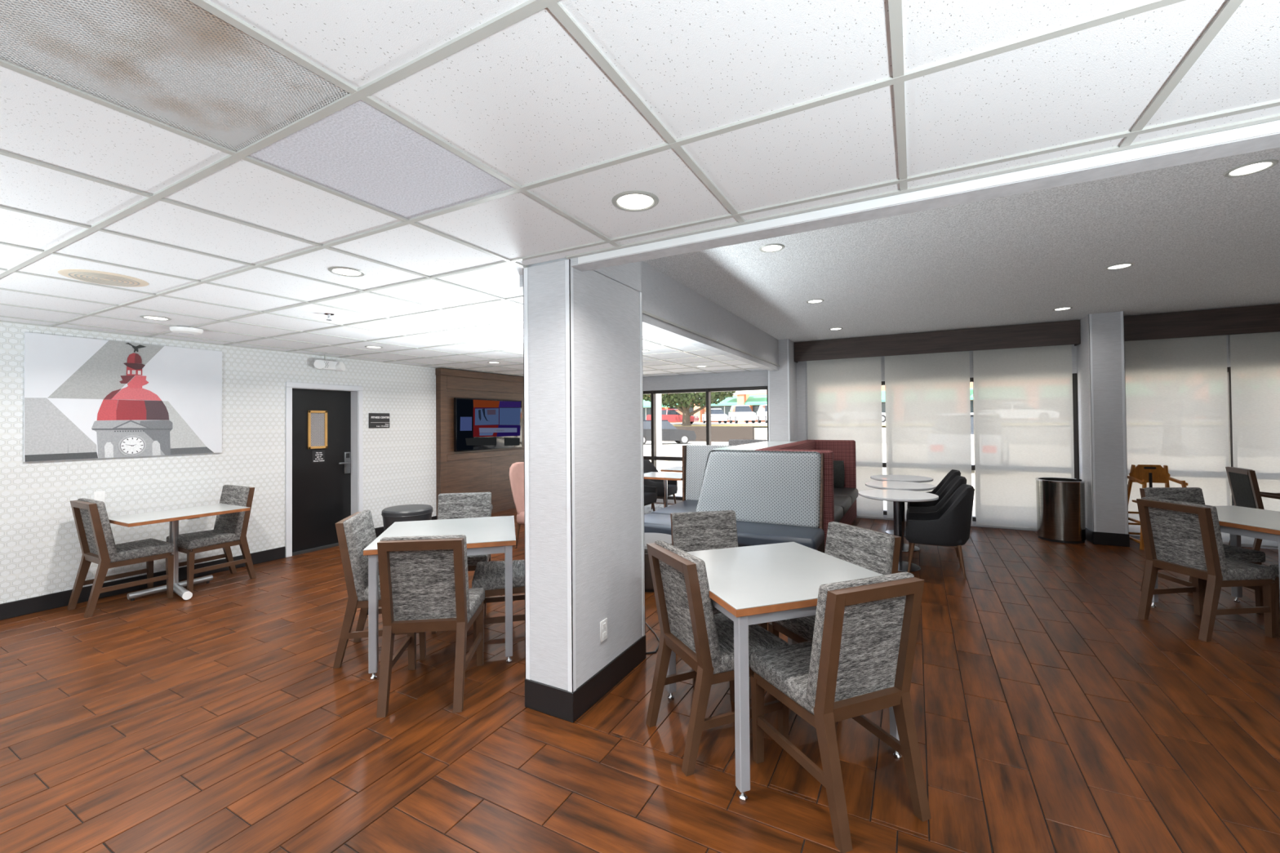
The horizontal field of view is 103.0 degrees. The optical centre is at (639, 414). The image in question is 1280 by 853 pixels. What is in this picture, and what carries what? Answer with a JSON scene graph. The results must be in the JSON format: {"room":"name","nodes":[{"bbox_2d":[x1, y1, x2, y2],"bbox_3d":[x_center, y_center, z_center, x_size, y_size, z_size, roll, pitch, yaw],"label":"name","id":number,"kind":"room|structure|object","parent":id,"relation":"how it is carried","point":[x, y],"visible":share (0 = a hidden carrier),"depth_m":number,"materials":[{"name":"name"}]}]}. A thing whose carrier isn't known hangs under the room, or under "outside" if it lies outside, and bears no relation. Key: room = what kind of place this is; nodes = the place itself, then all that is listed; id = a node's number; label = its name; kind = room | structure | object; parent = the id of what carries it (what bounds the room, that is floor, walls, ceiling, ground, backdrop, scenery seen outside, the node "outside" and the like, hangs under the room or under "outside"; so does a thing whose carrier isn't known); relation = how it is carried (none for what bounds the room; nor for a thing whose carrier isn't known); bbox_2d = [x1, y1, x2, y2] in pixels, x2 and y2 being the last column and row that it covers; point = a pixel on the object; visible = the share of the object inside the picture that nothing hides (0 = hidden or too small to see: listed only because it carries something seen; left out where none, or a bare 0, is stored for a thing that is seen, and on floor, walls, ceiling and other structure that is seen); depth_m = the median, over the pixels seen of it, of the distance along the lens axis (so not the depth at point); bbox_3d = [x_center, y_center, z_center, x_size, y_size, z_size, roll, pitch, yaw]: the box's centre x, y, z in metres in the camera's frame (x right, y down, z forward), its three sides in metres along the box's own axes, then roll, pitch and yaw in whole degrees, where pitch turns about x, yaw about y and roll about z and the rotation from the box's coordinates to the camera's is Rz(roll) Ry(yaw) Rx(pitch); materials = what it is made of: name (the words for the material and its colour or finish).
{"room":"eatery","nodes":[
{"label":"eatery","id":0,"kind":"room"},
{"bbox_2d":[0,321,436,604],"bbox_3d":[-4.566,0.193,5.244,0.220,2.900,12.900,-1,-1,28],"label":"wall","id":1,"kind":"structure","parent":0,"point":[41,553],"depth_m":5.23,"materials":[{"name":"paper"}]},
{"bbox_2d":[93,491,105,503],"bbox_3d":[-4.811,0.743,4.533,0.008,0.116,0.072,-1,-1,28],"label":"outlet cover","id":2,"kind":"object","parent":1,"relation":"attached to","point":[98,495],"visible":0.79,"depth_m":4.53,"materials":[{"name":"white plastic"}]},
{"bbox_2d":[23,332,222,462],"bbox_3d":[-4.702,-0.137,4.744,0.025,1.061,1.344,-1,-1,28],"label":"poster","id":3,"kind":"object","parent":1,"relation":"attached to","point":[84,398],"visible":1,"depth_m":4.63,"materials":[{"name":"paper"}]},
{"bbox_2d":[0,546,284,620],"bbox_3d":[-5.798,1.553,2.675,0.012,0.130,7.230,-1,-1,28],"label":"baseboard","id":4,"kind":"structure","parent":1,"relation":"attached to","point":[60,599],"depth_m":4.56,"materials":[{"name":"rubber"}]},
{"bbox_2d":[285,382,363,557],"bbox_3d":[-3.953,0.639,6.329,0.218,2.028,0.930,-1,-1,28],"label":"door","id":5,"kind":"structure","parent":1,"relation":"in","point":[324,422],"depth_m":6.37,"materials":[{"name":"paint"}]},
{"bbox_2d":[368,413,389,427],"bbox_3d":[-3.538,0.082,6.912,0.011,0.200,0.304,-1,-1,28],"label":"wall sign","id":6,"kind":"object","parent":1,"relation":"attached to","point":[375,420],"visible":1,"depth_m":6.90,"materials":[{"name":"plastic"}]},
{"bbox_2d":[374,515,436,537],"bbox_3d":[-3.358,1.595,7.199,0.012,0.130,1.170,-1,-1,28],"label":"baseboard","id":7,"kind":"structure","parent":1,"relation":"attached to","point":[379,531],"depth_m":6.89,"materials":[{"name":"rubber"}]},
{"bbox_2d":[435,368,524,519],"bbox_3d":[-2.365,0.492,8.961,0.120,2.366,2.882,-1,-1,28],"label":"panelling","id":8,"kind":"object","parent":1,"relation":"attached to","point":[481,470],"visible":0.4,"depth_m":8.27,"materials":[{"name":"brown wood"}]},
{"bbox_2d":[453,397,521,452],"bbox_3d":[-2.516,0.165,8.575,0.050,0.843,1.510,-1,-1,28],"label":"tv","id":9,"kind":"object","parent":8,"relation":"attached to","point":[479,424],"visible":1,"depth_m":8.47,"materials":[{"name":"black"}]},
{"bbox_2d":[528,257,568,266],"bbox_3d":[-0.468,-1.014,2.758,0.300,0.427,0.095,-1,-1,28],"label":"header","id":10,"kind":"object","parent":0,"point":[562,259],"visible":0.14,"depth_m":2.72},
{"bbox_2d":[523,258,644,693],"bbox_3d":[-0.301,0.388,3.030,0.312,2.373,0.793,-1,-1,28],"label":"pillar","id":11,"kind":"structure","parent":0,"point":[584,553],"depth_m":2.74,"materials":[{"name":"paint"}]},
{"bbox_2d":[524,635,645,723],"bbox_3d":[-0.291,1.499,3.015,0.320,0.152,0.801,-1,-1,28],"label":"baseboard","id":12,"kind":"structure","parent":11,"relation":"attached to","point":[553,701],"depth_m":2.71,"materials":[{"name":"rubber"}]},
{"bbox_2d":[600,617,607,642],"bbox_3d":[-0.203,1.212,2.859,0.008,0.116,0.072,-1,-1,28],"label":"outlet cover","id":13,"kind":"object","parent":11,"relation":"attached to","point":[603,624],"visible":1,"depth_m":2.85,"materials":[{"name":"white plastic"}]},
{"bbox_2d":[592,261,641,292],"bbox_3d":[-0.287,-1.010,3.098,0.304,0.430,0.675,-1,-1,28],"label":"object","id":14,"kind":"structure","parent":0,"point":[628,274],"depth_m":3.15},
{"bbox_2d":[0,0,1279,377],"bbox_3d":[0.689,-1.079,2.365,12.200,0.529,13.000,-1,-1,28],"label":"ceiling","id":15,"kind":"structure","parent":0,"point":[471,144],"depth_m":1.52,"materials":[{"name":"tile"}]},
{"bbox_2d":[57,268,148,286],"bbox_3d":[-3.072,-0.782,2.925,0.360,0.014,0.360,-1,-1,28],"label":"ceiling speaker","id":16,"kind":"object","parent":15,"relation":"attached to","point":[86,275],"visible":1,"depth_m":2.90},
{"bbox_2d":[139,315,171,320],"bbox_3d":[-3.807,-0.763,4.005,0.182,0.016,0.182,-1,-1,28],"label":"recessed light","id":17,"kind":"object","parent":15,"relation":"in","point":[147,317],"visible":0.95,"depth_m":4.00,"materials":[{"name":"white"}]},
{"bbox_2d":[0,0,349,151],"bbox_3d":[-1.280,-0.891,0.915,0.600,0.134,1.210,-1,-1,28],"label":"tile","id":18,"kind":"object","parent":15,"relation":"in","point":[9,58],"visible":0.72,"depth_m":1.20,"materials":[{"name":"metal"}]},
{"bbox_2d":[169,326,203,334],"bbox_3d":[-3.942,-0.722,4.427,0.220,0.048,0.220,-1,-1,28],"label":"recessed ceiling light","id":19,"kind":"object","parent":15,"relation":"attached to","point":[179,330],"visible":1,"depth_m":4.37,"materials":[{"name":"white plastic"}]},
{"bbox_2d":[313,354,345,371],"bbox_3d":[-3.786,-0.635,6.211,0.119,0.195,0.380,-1,-1,28],"label":"emergency light","id":20,"kind":"object","parent":15,"relation":"attached to","point":[318,364],"visible":1,"depth_m":6.21,"materials":[{"name":"white plastic"}]},
{"bbox_2d":[328,266,365,276],"bbox_3d":[-1.632,-0.798,2.836,0.182,0.016,0.182,-1,-1,28],"label":"recessed light","id":21,"kind":"object","parent":15,"relation":"in","point":[343,271],"visible":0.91,"depth_m":2.83,"materials":[{"name":"white"}]},
{"bbox_2d":[611,190,658,211],"bbox_3d":[-0.018,-0.825,1.962,0.182,0.016,0.182,-1,-1,28],"label":"recessed light","id":22,"kind":"object","parent":15,"relation":"in","point":[632,200],"visible":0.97,"depth_m":1.95,"materials":[{"name":"white"}]},
{"bbox_2d":[0,502,1279,852],"bbox_3d":[0.691,1.617,2.339,12.250,0.120,13.000,-1,-1,28],"label":"floor","id":23,"kind":"structure","parent":0,"point":[1050,716],"depth_m":2.45,"materials":[{"name":"wood"}]},
{"bbox_2d":[66,497,174,618],"bbox_3d":[-4.479,1.172,4.406,0.474,0.918,0.550,-1,-1,28],"label":"dining chair","id":24,"kind":"object","parent":23,"relation":"on","point":[96,540],"visible":0.99,"depth_m":4.28,"materials":[{"name":"fabric"}]},
{"bbox_2d":[108,503,249,600],"bbox_3d":[-4.136,1.255,4.576,0.560,0.750,0.850,-1,-1,28],"label":"table","id":25,"kind":"object","parent":23,"relation":"on","point":[172,516],"visible":0.89,"depth_m":4.57,"materials":[{"name":"laminate"}]},
{"bbox_2d":[166,484,256,593],"bbox_3d":[-4.160,1.177,4.957,0.474,0.918,0.550,-1,-1,28],"label":"dining chair","id":26,"kind":"object","parent":23,"relation":"on","point":[229,530],"visible":0.92,"depth_m":4.98,"materials":[{"name":"fabric"}]},
{"bbox_2d":[333,510,436,668],"bbox_3d":[-1.706,1.134,3.464,0.550,0.918,0.474,0,-1,-13],"label":"dining chair","id":27,"kind":"object","parent":23,"relation":"on","point":[355,532],"visible":0.52,"depth_m":3.23,"materials":[{"name":"fabric"}]},
{"bbox_2d":[381,504,433,531],"bbox_3d":[-2.968,1.417,6.507,0.604,0.460,0.604,-1,-1,28],"label":"ottoman","id":28,"kind":"object","parent":23,"relation":"on","point":[406,513],"visible":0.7,"depth_m":6.30,"materials":[{"name":"grey leather"}]},
{"bbox_2d":[376,534,484,718],"bbox_3d":[-1.192,1.123,2.952,0.474,0.918,0.550,0,-1,-6],"label":"dining chair","id":29,"kind":"object","parent":23,"relation":"on","point":[424,580],"visible":1,"depth_m":2.76,"materials":[{"name":"fabric"}]},
{"bbox_2d":[363,515,515,679],"bbox_3d":[-1.321,1.198,3.542,0.878,0.785,0.878,0,-1,-15],"label":"dining table","id":30,"kind":"object","parent":23,"relation":"on","point":[487,535],"visible":0.83,"depth_m":3.24,"materials":[{"name":"laminate"}]},
{"bbox_2d":[437,492,491,616],"bbox_3d":[-1.492,1.143,4.258,0.474,0.918,0.550,0,-1,-10],"label":"dining chair","id":31,"kind":"object","parent":23,"relation":"on","point":[474,504],"visible":0.3,"depth_m":4.41,"materials":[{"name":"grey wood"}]},
{"bbox_2d":[471,560,524,652],"bbox_3d":[-0.910,1.130,3.686,0.550,0.918,0.474,0,-1,-14],"label":"dining chair","id":32,"kind":"object","parent":23,"relation":"on","point":[489,575],"visible":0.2,"depth_m":3.48,"materials":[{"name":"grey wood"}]},
{"bbox_2d":[508,462,524,548],"bbox_3d":[-1.266,1.121,6.337,0.755,1.022,0.680,-1,-1,34],"label":"accent chair","id":33,"kind":"object","parent":23,"relation":"on","point":[516,474],"visible":0.37,"depth_m":6.23,"materials":[{"name":"pink fabric"}]},
{"bbox_2d":[644,485,657,511],"bbox_3d":[-0.107,1.207,7.682,0.612,0.865,0.540,-1,-1,28],"label":"tub chair","id":34,"kind":"object","parent":23,"relation":"on","point":[650,492],"visible":0.15,"depth_m":7.66,"materials":[{"name":"black leather"}]},
{"bbox_2d":[644,621,659,653],"bbox_3d":[0.066,1.574,3.690,0.148,0.012,0.705,0,-1,-2],"label":"power cord","id":35,"kind":"object","parent":23,"relation":"on","point":[649,627],"visible":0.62,"depth_m":3.54,"materials":[{"name":"plastic"}]},
{"bbox_2d":[644,533,671,591],"bbox_3d":[0.079,1.381,4.785,0.604,0.430,0.604,-1,-1,28],"label":"ottoman","id":36,"kind":"object","parent":23,"relation":"on","point":[649,538],"visible":0.29,"depth_m":4.57,"materials":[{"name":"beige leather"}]},
{"bbox_2d":[644,503,671,515],"bbox_3d":[0.261,1.645,8.706,2.150,0.008,1.300,-1,-1,28],"label":"area rug","id":37,"kind":"object","parent":23,"relation":"on","point":[647,508],"visible":0.06,"depth_m":8.95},
{"bbox_2d":[644,459,677,509],"bbox_3d":[0.269,1.208,8.547,0.612,0.865,0.540,-1,-1,28],"label":"tub chair","id":38,"kind":"object","parent":37,"relation":"on","point":[649,467],"visible":0.34,"depth_m":8.49,"materials":[{"name":"black leather"}]},
{"bbox_2d":[660,466,682,472],"bbox_3d":[0.829,1.254,8.244,0.780,0.750,0.650,-1,-1,28],"label":"cafe table","id":39,"kind":"object","parent":37,"relation":"on","point":[677,468],"visible":0.07,"depth_m":8.12,"materials":[{"name":"laminate"}]},
{"bbox_2d":[644,471,682,507],"bbox_3d":[0.373,1.255,7.399,0.780,0.750,0.650,-1,-1,28],"label":"cafe table","id":40,"kind":"object","parent":23,"relation":"on","point":[665,477],"visible":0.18,"depth_m":7.37,"materials":[{"name":"laminate"}]},
{"bbox_2d":[645,540,788,776],"bbox_3d":[0.363,1.103,2.504,0.550,0.918,0.474,0,-1,-23],"label":"dining chair","id":41,"kind":"object","parent":23,"relation":"on","point":[689,626],"visible":0.8,"depth_m":2.37,"materials":[{"name":"brown wood"}]},
{"bbox_2d":[670,510,767,687],"bbox_3d":[0.474,1.112,3.237,0.474,0.918,0.550,0,-1,-12],"label":"dining chair","id":42,"kind":"object","parent":23,"relation":"on","point":[691,531],"visible":0.21,"depth_m":3.39,"materials":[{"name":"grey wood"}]},
{"bbox_2d":[644,444,824,553],"bbox_3d":[1.102,0.998,5.782,1.995,1.205,1.840,-1,-1,28],"label":"banquette","id":43,"kind":"object","parent":23,"relation":"on","point":[775,497],"visible":0.65,"depth_m":5.30,"materials":[{"name":"grey leather"}]},
{"bbox_2d":[728,439,768,445],"bbox_3d":[1.681,1.022,8.210,0.700,1.215,0.625,-1,-1,28],"label":"banquette","id":44,"kind":"object","parent":23,"relation":"on","point":[731,442],"visible":0.17,"depth_m":8.49,"materials":[{"name":"fabric"}]},
{"bbox_2d":[712,440,795,450],"bbox_3d":[1.644,1.007,6.819,0.495,1.207,2.480,-1,-1,28],"label":"divider","id":45,"kind":"object","parent":23,"relation":"on","point":[751,446],"visible":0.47,"depth_m":6.46,"materials":[{"name":"stone"}]},
{"bbox_2d":[666,542,902,802],"bbox_3d":[0.665,1.167,2.562,0.878,0.785,0.878,0,-1,-18],"label":"dining table","id":46,"kind":"object","parent":23,"relation":"on","point":[754,584],"visible":0.56,"depth_m":2.29,"materials":[{"name":"laminate"}]},
{"bbox_2d":[755,440,857,551],"bbox_3d":[2.306,0.985,6.667,0.805,1.195,3.000,-1,-1,28],"label":"banquette","id":47,"kind":"object","parent":23,"relation":"on","point":[839,504],"visible":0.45,"depth_m":6.89,"materials":[{"name":"fabric"}]},
{"bbox_2d":[833,460,844,488],"bbox_3d":[2.909,0.906,7.771,0.400,0.404,0.112,-1,-1,28],"label":"throw cushion","id":48,"kind":"object","parent":47,"relation":"on","point":[838,465],"visible":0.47,"depth_m":7.68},
{"bbox_2d":[768,521,901,643],"bbox_3d":[1.064,1.101,2.789,0.550,0.918,0.474,0,-1,-24],"label":"dining chair","id":49,"kind":"object","parent":23,"relation":"on","point":[877,552],"visible":0.27,"depth_m":2.76,"materials":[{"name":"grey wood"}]},
{"bbox_2d":[750,572,931,852],"bbox_3d":[0.811,1.094,2.135,0.474,0.918,0.550,0,-1,-21],"label":"dining chair","id":50,"kind":"object","parent":23,"relation":"on","point":[858,661],"visible":1,"depth_m":1.97,"materials":[{"name":"fabric"}]},
{"bbox_2d":[857,489,938,572],"bbox_3d":[2.684,1.205,5.302,0.750,0.750,0.750,-1,-1,28],"label":"round table","id":51,"kind":"object","parent":23,"relation":"on","point":[897,496],"visible":0.7,"depth_m":5.26,"materials":[{"name":"stone"}]},
{"bbox_2d":[865,480,935,551],"bbox_3d":[3.097,1.212,6.067,0.750,0.750,0.750,-1,-1,28],"label":"round table","id":52,"kind":"object","parent":23,"relation":"on","point":[884,485],"visible":0.7,"depth_m":6.01,"materials":[{"name":"stone"}]},
{"bbox_2d":[870,474,933,537],"bbox_3d":[3.496,1.219,6.807,0.750,0.750,0.750,-1,-1,28],"label":"round table","id":53,"kind":"object","parent":23,"relation":"on","point":[912,478],"visible":0.57,"depth_m":6.76,"materials":[{"name":"stone"}]},
{"bbox_2d":[906,469,960,509],"bbox_3d":[3.836,1.158,6.647,0.612,0.865,0.540,-1,-1,28],"label":"tub chair","id":54,"kind":"object","parent":23,"relation":"on","point":[953,473],"visible":0.15,"depth_m":6.45,"materials":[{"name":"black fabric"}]},
{"bbox_2d":[906,475,966,557],"bbox_3d":[3.442,1.151,5.916,0.612,0.865,0.540,-1,-1,28],"label":"tub chair","id":55,"kind":"object","parent":23,"relation":"on","point":[930,506],"visible":0.3,"depth_m":5.78,"materials":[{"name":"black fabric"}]},
{"bbox_2d":[905,484,974,579],"bbox_3d":[3.029,1.144,5.150,0.612,0.865,0.540,-1,-1,28],"label":"tub chair","id":56,"kind":"object","parent":23,"relation":"on","point":[949,526],"visible":0.99,"depth_m":4.93,"materials":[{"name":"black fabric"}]},
{"bbox_2d":[1035,476,1085,543],"bbox_3d":[5.296,1.194,6.416,0.490,0.757,0.490,-1,-1,28],"label":"trash bin","id":57,"kind":"object","parent":23,"relation":"on","point":[1060,501],"visible":1,"depth_m":6.24,"materials":[{"name":"metal"}]},
{"bbox_2d":[1127,464,1187,550],"bbox_3d":[6.101,1.084,6.017,0.524,0.958,0.516,-1,-1,20],"label":"high chair","id":58,"kind":"object","parent":23,"relation":"on","point":[1142,474],"visible":0.29,"depth_m":6.11,"materials":[{"name":"brown wood"}]},
{"bbox_2d":[1139,487,1265,614],"bbox_3d":[4.598,1.089,4.199,0.474,0.918,0.550,-1,-1,3],"label":"dining chair","id":59,"kind":"object","parent":23,"relation":"on","point":[1188,495],"visible":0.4,"depth_m":4.23,"materials":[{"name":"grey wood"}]},
{"bbox_2d":[1136,497,1275,641],"bbox_3d":[4.090,1.087,3.710,0.550,0.918,0.474,0,-1,-7],"label":"dining chair","id":60,"kind":"object","parent":23,"relation":"on","point":[1184,538],"visible":1,"depth_m":3.59,"materials":[{"name":"fabric"}]},
{"bbox_2d":[1151,505,1279,607],"bbox_3d":[4.569,1.150,3.763,0.878,0.785,0.878,0,-1,-7],"label":"dining table","id":61,"kind":"object","parent":23,"relation":"on","point":[1236,521],"visible":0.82,"depth_m":3.66,"materials":[{"name":"laminate"}]},
{"bbox_2d":[1225,466,1279,551],"bbox_3d":[6.882,1.069,5.505,0.580,0.955,0.490,-1,-1,28],"label":"chair","id":62,"kind":"object","parent":23,"relation":"on","point":[1243,483],"visible":0.44,"depth_m":5.55,"materials":[{"name":"fabric"}]},
{"bbox_2d":[1269,564,1279,635],"bbox_3d":[4.702,1.076,3.352,0.474,0.918,0.550,0,-1,-7],"label":"dining chair","id":63,"kind":"object","parent":23,"relation":"on","point":[1276,566],"visible":0.52,"depth_m":3.56,"materials":[{"name":"brown wood"}]},
{"bbox_2d":[519,261,778,370],"bbox_3d":[0.740,-0.956,5.458,0.130,0.490,5.805,-1,-1,28],"label":"soffit","id":64,"kind":"structure","parent":0,"point":[664,297],"depth_m":5.04,"materials":[{"name":"paint"}]},
{"bbox_2d":[767,338,797,441],"bbox_3d":[2.319,0.229,8.226,0.338,2.790,0.614,-1,-1,28],"label":"column","id":65,"kind":"structure","parent":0,"point":[782,383],"depth_m":7.97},
{"bbox_2d":[569,120,1279,271],"bbox_3d":[2.766,-1.048,1.007,7.056,0.465,0.109,-1,-1,28],"label":"ceiling trim","id":66,"kind":"structure","parent":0,"point":[1271,140],"depth_m":1.84,"materials":[{"name":"paint"}]},
{"bbox_2d":[577,120,1279,263],"bbox_3d":[2.766,-0.836,0.940,7.000,0.033,0.007,-1,-1,28],"label":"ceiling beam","id":67,"kind":"structure","parent":66,"relation":"attached to","point":[1271,127],"depth_m":1.79,"materials":[{"name":"white paint"}]},
{"bbox_2d":[643,334,1278,549],"bbox_3d":[3.734,0.157,7.870,11.900,2.900,0.200,-1,-1,28],"label":"wall","id":68,"kind":"structure","parent":0,"point":[754,378],"depth_m":8.74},
{"bbox_2d":[643,386,768,500],"bbox_3d":[0.360,0.569,9.651,4.256,2.045,0.120,-1,-1,28],"label":"window","id":69,"kind":"structure","parent":68,"relation":"in","point":[653,458],"depth_m":9.41,"materials":[{"name":"brown metal"}]},
{"bbox_2d":[806,356,883,519],"bbox_3d":[3.194,0.265,7.978,1.085,2.640,0.056,-1,-1,28],"label":"roller shade","id":70,"kind":"object","parent":68,"relation":"attached to","point":[844,395],"visible":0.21,"depth_m":7.88,"materials":[{"name":"white fabric"}]},
{"bbox_2d":[794,320,1080,362],"bbox_3d":[4.107,-1.033,7.452,3.578,0.310,0.200,-1,-1,28],"label":"valance","id":71,"kind":"object","parent":68,"relation":"attached to","point":[1062,332],"visible":1,"depth_m":7.22,"materials":[{"name":"brown wood"}]},
{"bbox_2d":[881,373,1079,521],"bbox_3d":[4.317,0.504,7.518,3.326,2.045,0.120,-1,-1,28],"label":"window","id":72,"kind":"structure","parent":68,"relation":"in","point":[1074,375],"depth_m":6.70,"materials":[{"name":"brown metal"}]},
{"bbox_2d":[884,351,972,525],"bbox_3d":[4.191,0.249,7.440,1.080,2.640,0.056,-1,-1,28],"label":"roller shade","id":73,"kind":"object","parent":72,"relation":"attached to","point":[927,397],"visible":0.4,"depth_m":7.42,"materials":[{"name":"white fabric"}]},
{"bbox_2d":[973,344,1074,530],"bbox_3d":[5.180,0.233,6.907,1.082,2.640,0.056,-1,-1,28],"label":"roller shade","id":74,"kind":"object","parent":72,"relation":"attached to","point":[1024,412],"visible":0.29,"depth_m":6.90,"materials":[{"name":"white fabric"}]},
{"bbox_2d":[1124,334,1230,545],"bbox_3d":[6.473,0.212,6.210,0.975,2.640,0.056,-1,-1,28],"label":"roller shade","id":75,"kind":"object","parent":68,"relation":"attached to","point":[1177,412],"visible":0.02,"depth_m":6.16,"materials":[{"name":"white fabric"}]},
{"bbox_2d":[1124,303,1279,341],"bbox_3d":[7.413,-1.087,5.670,3.280,0.310,0.200,-1,-1,28],"label":"valance","id":76,"kind":"object","parent":68,"relation":"attached to","point":[1257,318],"visible":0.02,"depth_m":5.98,"materials":[{"name":"brown wood"}]},
{"bbox_2d":[1226,366,1234,506],"bbox_3d":[7.498,0.452,5.803,3.276,2.045,0.120,-1,-1,28],"label":"window","id":77,"kind":"structure","parent":68,"relation":"in","point":[1228,369],"depth_m":6.02,"materials":[{"name":"brown metal"}]},
{"bbox_2d":[1230,331,1279,548],"bbox_3d":[7.397,0.197,5.712,1.065,2.640,0.056,-1,-1,28],"label":"roller shade","id":78,"kind":"object","parent":68,"relation":"attached to","point":[1255,357],"visible":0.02,"depth_m":5.85,"materials":[{"name":"white fabric"}]},
{"bbox_2d":[642,146,1279,342],"bbox_3d":[4.211,-1.291,4.047,7.590,0.100,6.700,-1,-1,28],"label":"ceiling","id":79,"kind":"structure","parent":0,"point":[1196,237],"depth_m":4.08,"materials":[{"name":"paint"}]},
{"bbox_2d":[759,243,784,252],"bbox_3d":[0.962,-1.219,3.719,0.182,0.016,0.182,-1,-1,28],"label":"recessed light","id":80,"kind":"object","parent":79,"relation":"in","point":[773,247],"visible":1,"depth_m":3.71,"materials":[{"name":"white"}]},
{"bbox_2d":[806,298,823,303],"bbox_3d":[1.855,-1.204,5.396,0.182,0.016,0.182,-1,-1,28],"label":"recessed light","id":81,"kind":"object","parent":79,"relation":"in","point":[816,300],"visible":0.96,"depth_m":5.39,"materials":[{"name":"white"}]},
{"bbox_2d":[1104,262,1134,270],"bbox_3d":[3.994,-1.238,4.243,0.182,0.016,0.182,-1,-1,28],"label":"recessed light","id":82,"kind":"object","parent":79,"relation":"in","point":[1122,265],"visible":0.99,"depth_m":4.24,"materials":[{"name":"white"}]},
{"bbox_2d":[1222,159,1279,177],"bbox_3d":[3.102,-1.254,2.588,0.182,0.016,0.182,-1,-1,28],"label":"recessed light","id":83,"kind":"object","parent":79,"relation":"in","point":[1253,167],"visible":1,"depth_m":2.58,"materials":[{"name":"white"}]},
{"bbox_2d":[1076,311,1128,533],"bbox_3d":[5.760,0.173,6.372,0.320,2.790,0.614,-1,-1,28],"label":"column","id":84,"kind":"structure","parent":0,"point":[1100,353],"depth_m":6.13,"materials":[{"name":"paint"}]},
{"bbox_2d":[1085,526,1129,546],"bbox_3d":[5.758,1.492,6.329,0.332,0.150,0.570,-1,-1,28],"label":"baseboard","id":85,"kind":"structure","parent":84,"relation":"attached to","point":[1095,538],"depth_m":6.09,"materials":[{"name":"rubber"}]},
{"label":"outside","id":86,"kind":"structure","parent":0,"visible":0},
{"bbox_2d":[643,440,975,515],"bbox_3d":[19.085,2.125,45.878,130.000,0.150,81.090,-1,-1,28],"label":"ground","id":87,"kind":"structure","parent":86,"point":[678,453],"depth_m":21.57,"materials":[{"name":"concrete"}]},
{"bbox_2d":[656,393,662,472],"bbox_3d":[0.533,0.175,14.367,0.240,3.200,0.240,-1,-1,28],"label":"porch post","id":88,"kind":"object","parent":87,"relation":"on","point":[659,428],"visible":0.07,"depth_m":14.31,"materials":[{"name":"paint"}]},
{"bbox_2d":[643,447,678,462],"bbox_3d":[0.816,1.594,20.223,1.400,0.520,1.400,-1,-1,28],"label":"planter","id":89,"kind":"object","parent":87,"relation":"on","point":[666,451],"visible":0.55,"depth_m":19.83,"materials":[{"name":"concrete"}]},
{"bbox_2d":[643,419,696,444],"bbox_3d":[1.415,1.221,35.469,4.700,1.680,1.820,0,-1,-10],"label":"parked car","id":90,"kind":"object","parent":87,"relation":"on","point":[669,433],"visible":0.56,"depth_m":34.74,"materials":[{"name":"grey metal"}]},
{"bbox_2d":[663,426,754,441],"bbox_3d":[-0.317,1.576,41.938,19.600,1.180,0.350,-1,-1,28],"label":"wall","id":91,"kind":"structure","parent":87,"relation":"on","point":[718,433],"depth_m":38.24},
{"bbox_2d":[970,413,974,464],"bbox_3d":[10.669,0.839,16.394,1.820,1.750,4.700,-1,-1,38],"label":"parked car","id":92,"kind":"object","parent":87,"relation":"on","point":[971,414],"visible":0.02,"depth_m":14.49,"materials":[{"name":"silver metal"}]},
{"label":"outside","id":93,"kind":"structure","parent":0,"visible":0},
{"bbox_2d":[670,421,885,443],"bbox_3d":[27.932,1.402,57.043,115.000,1.450,53.050,-1,-1,28],"label":"ground","id":94,"kind":"structure","parent":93,"point":[760,433],"depth_m":37.37,"materials":[{"name":"concrete"}]},
{"bbox_2d":[646,408,698,423],"bbox_3d":[3.078,0.215,47.647,4.600,1.420,1.820,-1,-1,20],"label":"parked car","id":95,"kind":"object","parent":94,"relation":"on","point":[671,415],"visible":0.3,"depth_m":46.86,"materials":[{"name":"red metal"}]},
{"bbox_2d":[702,408,728,423],"bbox_3d":[7.428,0.147,50.870,1.820,1.450,4.600,0,-1,-2],"label":"parked car","id":96,"kind":"object","parent":94,"relation":"on","point":[718,415],"visible":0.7,"depth_m":49.70,"materials":[{"name":"white metal"}]},
{"bbox_2d":[728,404,755,422],"bbox_3d":[9.891,-0.028,49.543,1.820,1.720,4.700,-1,-1,0],"label":"parked car","id":97,"kind":"object","parent":94,"relation":"on","point":[739,412],"visible":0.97,"depth_m":48.54,"materials":[{"name":"white metal"}]},
{"bbox_2d":[756,404,767,422],"bbox_3d":[12.498,-0.066,48.478,1.820,1.720,4.700,-1,-1,0],"label":"parked car","id":98,"kind":"object","parent":94,"relation":"on","point":[762,414],"visible":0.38,"depth_m":48.49,"materials":[{"name":"white metal"}]},
{"bbox_2d":[643,382,973,422],"bbox_3d":[23.719,-2.923,65.166,100.000,7.700,10.820,-1,-1,28],"label":"brick building","id":99,"kind":"structure","parent":94,"relation":"on","point":[754,399],"depth_m":66.47,"materials":[{"name":"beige brick"}]},
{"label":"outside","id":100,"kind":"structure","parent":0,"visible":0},
{"bbox_2d":[672,423,885,427],"bbox_3d":[16.348,0.768,35.573,115.000,0.225,4.250,-1,-1,28],"label":"verge","id":101,"kind":"structure","parent":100,"point":[882,424],"depth_m":40.28,"materials":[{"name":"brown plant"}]},
{"bbox_2d":[643,391,735,426],"bbox_3d":[3.670,-1.925,41.894,8.856,5.769,8.941,-1,-1,28],"label":"tree","id":102,"kind":"object","parent":101,"relation":"on","point":[685,401],"visible":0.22,"depth_m":40.51,"materials":[{"name":"green plant"}]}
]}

